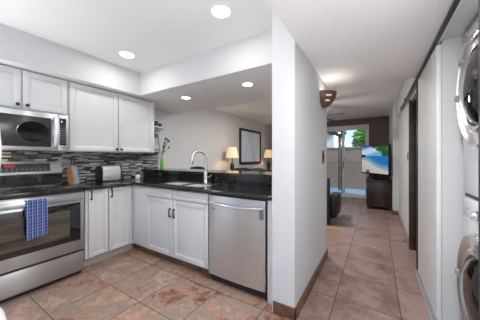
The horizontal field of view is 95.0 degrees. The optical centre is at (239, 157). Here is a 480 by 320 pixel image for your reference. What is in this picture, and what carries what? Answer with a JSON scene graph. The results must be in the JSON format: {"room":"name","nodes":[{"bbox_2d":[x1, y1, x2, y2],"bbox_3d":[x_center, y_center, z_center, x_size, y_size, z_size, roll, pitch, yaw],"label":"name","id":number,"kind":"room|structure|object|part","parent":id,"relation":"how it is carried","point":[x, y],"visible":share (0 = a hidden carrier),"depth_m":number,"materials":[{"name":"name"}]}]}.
{"room":"kitchen","nodes":[
{"label":"kitchen","id":0,"kind":"room"},
{"bbox_2d":[0,23,271,113],"bbox_3d":[-1.130,-1.094,2.057,2.668,0.418,3.900,0,0,32],"label":"soffit","id":1,"kind":"structure","parent":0,"point":[213,78],"depth_m":2.54,"materials":[{"name":"paint"}]},
{"bbox_2d":[241,82,253,86],"bbox_3d":[0.090,-0.880,2.642,0.156,0.008,0.156,0,0,32],"label":"recessed light","id":2,"kind":"object","parent":1,"relation":"in","point":[247,84],"visible":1,"depth_m":2.64,"materials":[{"name":"white ceramic"}]},
{"bbox_2d":[0,0,403,125],"bbox_3d":[0.926,-1.253,3.458,4.680,0.100,8.450,0,0,32],"label":"ceiling","id":3,"kind":"structure","parent":0,"point":[159,33],"depth_m":2.08,"materials":[{"name":"paint"}]},
{"bbox_2d":[118,51,135,58],"bbox_3d":[-1.318,-1.198,2.564,0.186,0.008,0.186,0,0,32],"label":"recessed light","id":4,"kind":"object","parent":3,"relation":"in","point":[125,54],"visible":1,"depth_m":2.56,"materials":[{"name":"white ceramic"}]},
{"bbox_2d":[210,3,231,18],"bbox_3d":[-0.156,-1.198,1.804,0.186,0.008,0.186,0,0,32],"label":"recessed light","id":5,"kind":"object","parent":3,"relation":"in","point":[219,10],"visible":1,"depth_m":1.79,"materials":[{"name":"white ceramic"}]},
{"bbox_2d":[327,112,344,120],"bbox_3d":[1.606,-0.940,4.838,1.298,0.525,1.271,0,0,32],"label":"ceiling fan","id":6,"kind":"object","parent":3,"relation":"hanging from","point":[337,114],"visible":0.04,"depth_m":4.54,"materials":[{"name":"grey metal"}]},
{"bbox_3d":[1.903,-0.881,4.580,0.170,0.081,0.540,0,0,-43],"label":"blade","id":7,"kind":"part","parent":6,"relation":"part of","materials":[{"name":"grey"}]},
{"bbox_2d":[138,171,271,187],"bbox_3d":[-0.543,0.729,3.000,2.668,1.008,0.120,0,0,32],"label":"wall","id":8,"kind":"structure","parent":0,"point":[141,172],"depth_m":3.58,"materials":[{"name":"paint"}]},
{"bbox_2d":[141,168,271,186],"bbox_3d":[-0.484,0.250,3.087,2.653,0.135,0.470,0,0,32],"label":"bar ledge","id":9,"kind":"object","parent":8,"relation":"on","point":[249,178],"visible":0.75,"depth_m":2.78,"materials":[{"name":"black stone"}]},
{"bbox_2d":[160,157,163,168],"bbox_3d":[-1.297,0.083,3.651,0.060,0.200,0.060,0,0,32],"label":"bud vase","id":10,"kind":"object","parent":9,"relation":"on","point":[161,161],"visible":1,"depth_m":3.63,"materials":[{"name":"green glass"}]},
{"bbox_2d":[162,138,169,154],"bbox_3d":[-1.236,-0.180,3.700,0.058,0.315,0.152,0,0,32],"label":"dried stems","id":11,"kind":"object","parent":10,"relation":"in","point":[164,146],"visible":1,"depth_m":3.67,"materials":[{"name":"black plant"}]},
{"bbox_2d":[227,177,235,182],"bbox_3d":[-0.103,0.268,2.616,0.120,0.070,0.008,0,0,32],"label":"outlet","id":12,"kind":"object","parent":9,"relation":"attached to","point":[229,179],"depth_m":2.61,"materials":[{"name":"black plastic"}]},
{"bbox_2d":[154,108,270,169],"bbox_3d":[-1.111,0.015,4.725,0.120,2.436,8.450,0,0,32],"label":"wall","id":13,"kind":"structure","parent":0,"point":[212,131],"depth_m":5.08,"materials":[{"name":"paint"}]},
{"bbox_2d":[0,64,66,114],"bbox_3d":[-2.311,-0.679,2.273,0.430,0.400,0.758,0,0,32],"label":"upper cabinet","id":14,"kind":"object","parent":13,"relation":"attached to","point":[19,88],"visible":0.98,"depth_m":2.24,"materials":[{"name":"white paint"}]},
{"bbox_3d":[-2.264,-0.678,2.020,0.020,0.378,0.368,0,0,32],"label":"door","id":15,"kind":"part","parent":14,"relation":"part of","materials":[{"name":"white paint"}]},
{"bbox_2d":[0,106,67,151],"bbox_3d":[-2.272,-0.272,2.249,0.501,0.403,0.748,0,0,32],"label":"microwave","id":16,"kind":"object","parent":14,"relation":"attached to","point":[20,129],"visible":1,"depth_m":2.22,"materials":[{"name":"silver metal"}]},
{"bbox_3d":[-2.165,-0.265,2.101,0.004,0.305,0.570,0,0,32],"label":"door glass","id":17,"kind":"part","parent":16,"relation":"part of","materials":[{"name":"black glass"}]},
{"bbox_3d":[-1.966,-0.272,2.350,0.088,0.345,0.048,0,0,32],"label":"handle","id":18,"kind":"part","parent":16,"relation":"part of","materials":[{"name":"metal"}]},
{"bbox_3d":[-1.968,-0.273,2.444,0.025,0.388,0.095,0,0,32],"label":"control panel","id":19,"kind":"part","parent":16,"relation":"part of","materials":[{"name":"silver metal"}]},
{"bbox_3d":[-2.065,-0.678,2.341,0.020,0.378,0.371,0,0,32],"label":"door","id":20,"kind":"part","parent":14,"relation":"part of","materials":[{"name":"white paint"}]},
{"bbox_2d":[1,151,157,182],"bbox_3d":[-2.337,0.109,2.632,0.010,0.423,3.200,0,0,32],"label":"backsplash","id":21,"kind":"structure","parent":13,"relation":"attached to","point":[86,163],"depth_m":3.03,"materials":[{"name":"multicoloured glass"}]},
{"bbox_2d":[58,81,153,152],"bbox_3d":[-1.805,-0.476,3.087,0.430,0.807,1.151,0,0,32],"label":"upper cabinet","id":22,"kind":"object","parent":13,"relation":"attached to","point":[99,120],"visible":0.98,"depth_m":2.86,"materials":[{"name":"white paint"}]},
{"bbox_3d":[-1.809,-0.475,2.753,0.020,0.785,0.556,0,0,32],"label":"door","id":23,"kind":"part","parent":22,"relation":"part of","materials":[{"name":"white paint"}]},
{"bbox_3d":[-1.516,-0.475,3.224,0.020,0.785,0.537,0,0,32],"label":"door","id":24,"kind":"part","parent":22,"relation":"part of","materials":[{"name":"white paint"}]},
{"bbox_2d":[154,126,163,151],"bbox_3d":[-1.435,-0.310,3.788,0.318,0.416,0.424,0,0,32],"label":"corner shelf","id":25,"kind":"object","parent":13,"relation":"attached to","point":[155,127],"visible":0.59,"depth_m":3.70,"materials":[{"name":"white paint"}]},
{"bbox_2d":[154,134,159,150],"bbox_3d":[-1.515,-0.273,3.855,0.074,0.308,0.225,0,0,32],"label":"photo frame","id":26,"kind":"object","parent":25,"relation":"on","point":[156,138],"visible":0.44,"depth_m":3.90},
{"bbox_2d":[154,137,158,148],"bbox_3d":[-1.508,-0.275,3.850,0.056,0.255,0.185,0,0,32],"label":"print","id":27,"kind":"object","parent":26,"relation":"attached to","point":[156,139],"depth_m":3.89},
{"bbox_2d":[239,128,260,163],"bbox_3d":[0.347,-0.335,6.910,0.042,1.065,1.346,0,0,32],"label":"mirror","id":28,"kind":"object","parent":13,"relation":"attached to","point":[249,140],"visible":1,"depth_m":6.83,"materials":[{"name":"brown wood"}]},
{"bbox_2d":[0,196,429,319],"bbox_3d":[0.926,1.283,3.458,4.680,0.100,8.450,0,0,32],"label":"floor","id":29,"kind":"structure","parent":0,"point":[367,273],"depth_m":2.05,"materials":[{"name":"tile"}]},
{"bbox_2d":[0,134,1,167],"bbox_3d":[-1.530,0.348,0.759,0.800,1.730,0.872,0,0,32],"label":"refrigerator","id":30,"kind":"object","parent":29,"relation":"on","point":[0,134],"visible":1,"depth_m":0.97,"materials":[{"name":"white metal"}]},
{"bbox_2d":[0,307,6,319],"bbox_3d":[-0.914,0.844,0.651,0.308,0.778,0.308,0,0,32],"label":"waste bin","id":31,"kind":"object","parent":29,"relation":"on","point":[2,313],"visible":1,"depth_m":0.75,"materials":[{"name":"white plastic"}]},
{"bbox_2d":[0,161,83,303],"bbox_3d":[-2.130,0.639,2.187,0.732,1.188,0.773,0,0,32],"label":"stove","id":32,"kind":"object","parent":29,"relation":"on","point":[26,267],"visible":0.98,"depth_m":2.11,"materials":[{"name":"metal"}]},
{"bbox_3d":[-2.345,0.111,2.313,0.030,0.087,0.550,0,0,32],"label":"display panel","id":33,"kind":"part","parent":32,"relation":"part of","materials":[{"name":"black plastic"}]},
{"bbox_3d":[-2.333,0.246,2.310,0.010,0.126,0.761,0,0,32],"label":"panel","id":34,"kind":"part","parent":32,"relation":"part of","materials":[{"name":"black glass"}]},
{"bbox_2d":[24,198,47,240],"bbox_3d":[-1.836,0.550,1.982,0.048,0.348,0.150,0,0,32],"label":"dish towel","id":35,"kind":"object","parent":32,"relation":"hanging from","point":[36,210],"visible":1,"depth_m":1.97,"materials":[{"name":"blue fabric"}]},
{"bbox_3d":[-1.866,0.663,2.010,0.004,0.390,0.712,0,0,32],"label":"door glass","id":36,"kind":"part","parent":32,"relation":"part of","materials":[{"name":"black glass"}]},
{"bbox_3d":[-1.878,1.088,2.026,0.034,0.200,0.761,0,0,32],"label":"storage drawer","id":37,"kind":"part","parent":32,"relation":"part of","materials":[{"name":"metal"}]},
{"bbox_3d":[-1.878,0.669,2.026,0.034,0.597,0.761,0,0,32],"label":"oven door","id":38,"kind":"part","parent":32,"relation":"part of","materials":[{"name":"metal"}]},
{"bbox_3d":[-1.843,0.409,2.005,0.052,0.048,0.727,0,0,32],"label":"door handle","id":39,"kind":"part","parent":32,"relation":"part of","materials":[{"name":"metal"}]},
{"bbox_2d":[0,184,83,200],"bbox_3d":[-2.129,0.334,2.186,0.615,0.049,0.773,0,0,32],"label":"cooktop","id":40,"kind":"object","parent":32,"relation":"in","point":[23,192],"depth_m":2.14,"materials":[{"name":"black glass"}]},
{"bbox_2d":[82,185,133,266],"bbox_3d":[-1.703,0.797,3.012,0.662,0.872,0.985,0,0,32],"label":"base cabinet","id":41,"kind":"object","parent":29,"relation":"on","point":[107,211],"visible":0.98,"depth_m":2.62,"materials":[{"name":"white paint"}]},
{"bbox_3d":[-1.642,0.747,2.547,0.020,0.756,0.210,0,0,32],"label":"door","id":42,"kind":"part","parent":41,"relation":"part of","materials":[{"name":"white paint"}]},
{"bbox_3d":[-1.507,0.747,2.764,0.020,0.756,0.278,0,0,32],"label":"door","id":43,"kind":"part","parent":41,"relation":"part of","materials":[{"name":"white paint"}]},
{"bbox_2d":[62,177,271,200],"bbox_3d":[-0.861,0.339,2.481,2.653,0.040,1.033,0,0,32],"label":"countertop","id":44,"kind":"structure","parent":41,"relation":"on","point":[253,192],"depth_m":2.43,"materials":[{"name":"black stone"}]},
{"bbox_2d":[67,166,79,184],"bbox_3d":[-2.009,0.207,2.652,0.186,0.222,0.060,0,0,32],"label":"knife block","id":45,"kind":"object","parent":44,"relation":"on","point":[72,172],"visible":1,"depth_m":2.62,"materials":[{"name":"brown wood"}]},
{"bbox_3d":[-1.966,0.205,2.625,0.084,0.219,0.054,0,0,32],"label":"plate","id":46,"kind":"part","parent":45,"relation":"part of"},
{"bbox_2d":[95,165,121,181],"bbox_3d":[-1.805,0.210,3.004,0.190,0.217,0.282,0,0,32],"label":"toaster","id":47,"kind":"object","parent":44,"relation":"on","point":[103,173],"visible":1,"depth_m":2.93,"materials":[{"name":"metal"}]},
{"bbox_2d":[135,171,139,178],"bbox_3d":[-1.527,0.261,3.282,0.066,0.115,0.066,0,0,32],"label":"jar","id":48,"kind":"object","parent":44,"relation":"on","point":[137,176],"visible":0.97,"depth_m":3.26,"materials":[{"name":"white ceramic"}]},
{"bbox_2d":[158,181,217,187],"bbox_3d":[-0.631,0.425,2.648,0.694,0.216,0.304,0,0,32],"label":"sink","id":49,"kind":"object","parent":44,"relation":"in","point":[179,183],"visible":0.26,"depth_m":2.72,"materials":[{"name":"metal"}]},
{"bbox_3d":[-0.776,0.430,2.738,0.324,0.205,0.274,0,0,32],"label":"bowl","id":50,"kind":"part","parent":49,"relation":"part of","materials":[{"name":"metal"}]},
{"bbox_3d":[-0.478,0.430,2.553,0.304,0.205,0.274,0,0,32],"label":"bowl","id":51,"kind":"part","parent":49,"relation":"part of","materials":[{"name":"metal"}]},
{"bbox_2d":[190,150,211,183],"bbox_3d":[-0.480,0.114,2.687,0.256,0.409,0.120,0,0,-12],"label":"kitchen faucet","id":52,"kind":"object","parent":44,"relation":"on","point":[206,176],"visible":0.99,"depth_m":2.70,"materials":[{"name":"silver metal"}]},
{"bbox_3d":[-0.496,0.056,2.679,0.205,0.293,0.030,0,0,-33],"label":"spout","id":53,"kind":"part","parent":52,"relation":"part of","materials":[{"name":"silver metal"}]},
{"bbox_2d":[132,185,210,275],"bbox_3d":[-0.761,0.797,2.730,1.313,0.872,0.469,0,0,32],"label":"base cabinet","id":54,"kind":"object","parent":29,"relation":"on","point":[168,224],"visible":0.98,"depth_m":2.49,"materials":[{"name":"white paint"},{"name":"dark metal"}]},
{"bbox_3d":[-1.301,0.747,2.834,0.287,0.756,0.012,0,0,32],"label":"filler panel","id":55,"kind":"part","parent":54,"relation":"part of","materials":[{"name":"white paint"}]},
{"bbox_3d":[-0.968,0.418,2.622,0.478,0.099,0.020,0,0,32],"label":"drawer","id":56,"kind":"part","parent":54,"relation":"part of","materials":[{"name":"white paint"}]},
{"bbox_3d":[-0.968,0.801,2.622,0.478,0.647,0.020,0,0,32],"label":"door","id":57,"kind":"part","parent":54,"relation":"part of","materials":[{"name":"white paint"}]},
{"bbox_3d":[-0.537,0.418,2.354,0.520,0.099,0.020,0,0,32],"label":"drawer","id":58,"kind":"part","parent":54,"relation":"part of","materials":[{"name":"white paint"}]},
{"bbox_3d":[-0.537,0.801,2.354,0.520,0.647,0.020,0,0,32],"label":"door","id":59,"kind":"part","parent":54,"relation":"part of","materials":[{"name":"white paint"}]},
{"bbox_2d":[190,166,204,168],"bbox_3d":[-0.871,0.701,4.052,0.408,1.066,0.408,0,0,32],"label":"bar stool","id":60,"kind":"object","parent":29,"relation":"on","point":[196,167],"visible":0.06,"depth_m":4.21,"materials":[{"name":"grey leather"}]},
{"bbox_2d":[209,194,267,300],"bbox_3d":[0.060,0.793,2.184,0.636,0.856,0.508,0,0,32],"label":"dishwasher","id":61,"kind":"object","parent":29,"relation":"on","point":[238,226],"visible":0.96,"depth_m":1.99,"materials":[{"name":"silver metal"}]},
{"bbox_3d":[-0.065,0.444,1.999,0.580,0.034,0.063,0,0,32],"label":"handle","id":62,"kind":"part","parent":61,"relation":"part of","materials":[{"name":"silver metal"}]},
{"bbox_3d":[-0.013,1.177,2.061,0.630,0.088,0.025,0,0,32],"label":"toe panel","id":63,"kind":"part","parent":61,"relation":"part of","materials":[{"name":"black plastic"}]},
{"bbox_3d":[0.181,0.483,1.880,0.040,0.100,0.004,0,0,32],"label":"label plate","id":64,"kind":"part","parent":61,"relation":"part of","materials":[{"name":"silver metal"}]},
{"bbox_2d":[232,168,251,170],"bbox_3d":[-0.039,0.701,3.534,0.408,1.066,0.408,0,0,32],"label":"bar stool","id":65,"kind":"object","parent":29,"relation":"on","point":[234,169],"visible":0.08,"depth_m":3.69,"materials":[{"name":"grey leather"}]},
{"bbox_2d":[251,168,265,171],"bbox_3d":[0.563,0.783,6.328,0.930,0.900,1.500,0,0,32],"label":"bar stool","id":66,"kind":"object","parent":29,"relation":"on","point":[252,169],"visible":0.03,"depth_m":6.69,"materials":[{"name":"grey"}]},
{"bbox_2d":[268,200,271,304],"bbox_3d":[0.379,0.797,2.035,0.063,0.872,0.445,0,0,32],"label":"cabinet filler","id":67,"kind":"object","parent":29,"relation":"on","point":[269,202],"visible":0.21,"depth_m":1.85,"materials":[{"name":"white paint"}]},
{"bbox_2d":[327,178,340,224],"bbox_3d":[1.494,0.803,4.506,0.975,0.860,0.830,0,0,32],"label":"armchair","id":68,"kind":"object","parent":29,"relation":"on","point":[333,199],"visible":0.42,"depth_m":4.09,"materials":[{"name":"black leather"}]},
{"bbox_3d":[1.879,0.923,4.369,0.175,0.420,0.635,0,0,32],"label":"armrest","id":69,"kind":"part","parent":68,"relation":"part of","materials":[{"name":"black leather"}]},
{"bbox_2d":[366,176,391,210],"bbox_3d":[3.570,0.883,5.688,0.522,0.700,1.230,0,0,32],"label":"tv stand","id":70,"kind":"object","parent":29,"relation":"on","point":[378,192],"visible":0.95,"depth_m":5.19,"materials":[{"name":"brown wood"}]},
{"bbox_2d":[361,144,390,179],"bbox_3d":[3.332,0.115,5.437,0.200,0.834,1.051,0,0,-2],"label":"television","id":71,"kind":"object","parent":70,"relation":"on","point":[375,159],"visible":1,"depth_m":5.34,"materials":[{"name":"black"}]},
{"bbox_2d":[414,270,433,319],"bbox_3d":[1.200,1.227,1.209,0.070,0.012,2.720,0,0,32],"label":"floor guide","id":72,"kind":"object","parent":29,"relation":"on","point":[416,273],"visible":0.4,"depth_m":1.91,"materials":[{"name":"grey metal"}]},
{"bbox_2d":[455,196,477,319],"bbox_3d":[1.574,0.745,1.049,0.735,0.975,0.725,0,0,32],"label":"washing machine","id":73,"kind":"object","parent":29,"relation":"on","point":[466,271],"visible":0.97,"depth_m":1.27,"materials":[{"name":"white metal"}]},
{"bbox_2d":[454,18,477,200],"bbox_3d":[1.574,-0.285,1.048,0.735,1.084,0.728,0,0,32],"label":"dryer","id":74,"kind":"object","parent":73,"relation":"on","point":[466,98],"visible":0.94,"depth_m":1.29,"materials":[{"name":"white metal"}]},
{"bbox_3d":[1.279,-0.392,1.209,0.065,0.442,0.442,0,0,32],"label":"door glass","id":75,"kind":"part","parent":74,"relation":"part of","materials":[{"name":"black glass"}]},
{"bbox_3d":[1.279,0.763,1.209,0.065,0.435,0.435,0,0,32],"label":"door glass","id":76,"kind":"part","parent":73,"relation":"part of","materials":[{"name":"black glass"}]},
{"bbox_3d":[1.333,0.330,1.199,0.003,0.105,0.685,0,0,32],"label":"control panel","id":77,"kind":"part","parent":73,"relation":"part of","materials":[{"name":"white plastic"}]},
{"bbox_3d":[1.359,0.338,1.275,0.034,0.060,0.060,0,0,32],"label":"knob","id":78,"kind":"part","parent":73,"relation":"part of","materials":[{"name":"silver metal"}]},
{"bbox_3d":[0.956,0.840,7.367,0.500,0.785,0.500,0,0,32],"label":"end table","id":79,"kind":"object","parent":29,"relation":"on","visible":0},
{"bbox_2d":[264,150,271,170],"bbox_3d":[0.956,0.092,7.367,0.336,0.710,0.336,0,0,32],"label":"table lamp","id":80,"kind":"object","parent":79,"relation":"on","point":[268,153],"visible":0.91,"depth_m":7.27,"materials":[{"name":"beige fabric"}]},
{"bbox_3d":[0.956,-0.128,7.367,0.336,0.270,0.336,0,0,32],"label":"lamp shade","id":81,"kind":"part","parent":80,"relation":"part of","materials":[{"name":"beige fabric"}]},
{"bbox_3d":[-0.195,0.840,5.516,0.500,0.785,0.500,0,0,32],"label":"end table","id":82,"kind":"object","parent":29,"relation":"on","visible":0},
{"bbox_2d":[226,147,238,169],"bbox_3d":[-0.196,0.092,5.516,0.336,0.710,0.336,0,0,32],"label":"table lamp","id":83,"kind":"object","parent":82,"relation":"on","point":[232,152],"visible":0.73,"depth_m":5.41,"materials":[{"name":"beige fabric"}]},
{"bbox_3d":[-0.196,-0.128,5.516,0.336,0.270,0.336,0,0,32],"label":"lamp shade","id":84,"kind":"part","parent":83,"relation":"part of","materials":[{"name":"beige fabric"}]},
{"bbox_2d":[272,9,326,311],"bbox_3d":[0.669,0.015,2.248,0.184,2.436,1.264,0,0,32],"label":"wall","id":85,"kind":"structure","parent":0,"point":[299,120],"depth_m":1.75,"materials":[{"name":"paint"}]},
{"bbox_2d":[273,249,327,319],"bbox_3d":[0.674,1.185,2.245,0.196,0.095,1.288,0,0,32],"label":"baseboard","id":86,"kind":"structure","parent":85,"relation":"attached to","point":[288,312],"depth_m":1.74,"materials":[{"name":"brown wood"}]},
{"bbox_2d":[319,90,336,107],"bbox_3d":[1.001,-0.645,2.463,0.153,0.166,0.290,0,0,32],"label":"wall sconce","id":87,"kind":"object","parent":85,"relation":"attached to","point":[327,97],"visible":1,"depth_m":2.39,"materials":[{"name":"brown metal"}]},
{"bbox_2d":[271,116,388,176],"bbox_3d":[3.196,0.015,7.104,4.680,2.436,0.140,0,0,32],"label":"wall","id":88,"kind":"structure","parent":0,"point":[378,126],"depth_m":6.54,"materials":[{"name":"brown paint"}]},
{"bbox_2d":[327,124,368,197],"bbox_3d":[3.299,0.115,7.005,1.400,2.235,0.120,0,0,32],"label":"sliding glass door","id":89,"kind":"structure","parent":88,"relation":"in","point":[342,129],"depth_m":6.97,"materials":[{"name":"plastic"}]},
{"bbox_3d":[3.050,0.148,7.183,0.690,2.110,0.030,0,0,32],"label":"sliding sash","id":90,"kind":"part","parent":89,"relation":"part of","materials":[{"name":"glass"}]},
{"bbox_3d":[3.553,0.148,6.823,0.685,2.110,0.030,0,0,32],"label":"sliding sash","id":91,"kind":"part","parent":89,"relation":"part of","materials":[{"name":"glass"}]},
{"bbox_2d":[266,0,451,89],"bbox_3d":[0.536,-1.094,1.021,0.888,0.418,3.900,0,0,32],"label":"ceiling","id":92,"kind":"structure","parent":0,"point":[348,43],"depth_m":1.58,"materials":[{"name":"paint"}]},
{"bbox_2d":[389,0,477,235],"bbox_3d":[2.158,0.015,2.691,0.220,2.436,8.450,0,0,32],"label":"wall","id":93,"kind":"structure","parent":0,"point":[466,11],"depth_m":3.73,"materials":[{"name":"paint"}]},
{"bbox_2d":[391,205,408,242],"bbox_3d":[3.330,1.188,4.700,0.112,0.090,3.760,0,0,32],"label":"baseboard","id":94,"kind":"structure","parent":93,"relation":"attached to","point":[400,218],"depth_m":4.09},
{"bbox_2d":[409,93,415,250],"bbox_3d":[2.169,0.223,2.690,0.100,2.020,0.820,0,0,32],"label":"door","id":95,"kind":"structure","parent":93,"relation":"attached to","point":[412,103],"depth_m":2.93,"materials":[{"name":"brown wood"}]},
{"bbox_2d":[400,0,461,110],"bbox_3d":[1.650,-0.847,1.965,0.043,0.040,4.480,0,0,32],"label":"door track","id":96,"kind":"object","parent":93,"relation":"attached to","point":[455,4],"visible":0.98,"depth_m":1.53,"materials":[{"name":"dark gray metal"}]},
{"bbox_2d":[416,44,441,319],"bbox_3d":[1.682,0.198,1.979,0.043,2.046,0.882,0,0,32],"label":"sliding door","id":97,"kind":"structure","parent":96,"relation":"hanging from","point":[429,83],"depth_m":1.79,"materials":[{"name":"white wood"}]},
{"bbox_3d":[1.676,1.202,1.968,0.034,0.038,0.857,0,0,32],"label":"rail","id":98,"kind":"part","parent":97,"relation":"part of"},
{"bbox_2d":[478,0,479,319],"bbox_3d":[0.939,0.189,0.779,0.036,2.028,0.355,0,0,32],"label":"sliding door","id":99,"kind":"structure","parent":96,"relation":"hanging from","point":[478,0],"depth_m":0.93,"materials":[{"name":"white wood"}]},
{"bbox_2d":[440,28,469,319],"bbox_3d":[1.541,0.133,0.867,0.898,2.200,4.700,0,0,32],"label":"wall","id":100,"kind":"structure","parent":0,"point":[453,194],"depth_m":1.57,"materials":[{"name":"paint"}]},
{"bbox_2d":[466,12,477,28],"bbox_3d":[1.583,-0.947,0.841,0.800,0.100,4.700,0,0,32],"label":"ceiling","id":101,"kind":"structure","parent":0,"point":[473,20],"depth_m":1.45,"materials":[{"name":"paint"}]},
{"label":"outside","id":102,"kind":"structure","parent":0,"visible":0},
{"bbox_2d":[330,188,364,194],"bbox_3d":[4.907,1.308,9.779,10.000,0.090,6.210,0,0,32],"label":"ground","id":103,"kind":"structure","parent":102,"point":[348,191],"depth_m":8.19,"materials":[{"name":"blue"}]},
{"bbox_2d":[327,131,337,147],"bbox_3d":[4.561,-0.077,14.240,3.500,2.820,3.400,0,0,32],"label":"neighbouring house","id":104,"kind":"structure","parent":103,"relation":"on","point":[332,140],"depth_m":12.24,"materials":[{"name":"white paint"}]},
{"bbox_2d":[328,131,346,189],"bbox_3d":[2.974,-0.377,8.926,2.420,3.280,0.500,0,0,32],"label":"patio cover","id":105,"kind":"object","parent":103,"relation":"on","point":[338,133],"visible":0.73,"depth_m":8.50,"materials":[{"name":"metal"}]},
{"bbox_3d":[3.870,0.218,8.539,0.090,2.090,0.090,0,0,32],"label":"post","id":106,"kind":"part","parent":105,"relation":"part of","materials":[{"name":"paint"}]},
{"bbox_2d":[327,147,364,189],"bbox_3d":[4.434,0.418,9.019,8.000,1.690,0.260,0,0,32],"label":"wall","id":107,"kind":"structure","parent":103,"relation":"on","point":[354,179],"depth_m":8.92,"materials":[{"name":"paint"}]},
{"bbox_2d":[351,129,364,146],"bbox_3d":[5.741,-0.093,9.727,1.563,2.721,1.583,0,0,32],"label":"leafy tree","id":108,"kind":"object","parent":103,"relation":"on","point":[359,135],"visible":0.3,"depth_m":9.66,"materials":[{"name":"green plant"}]}
]}

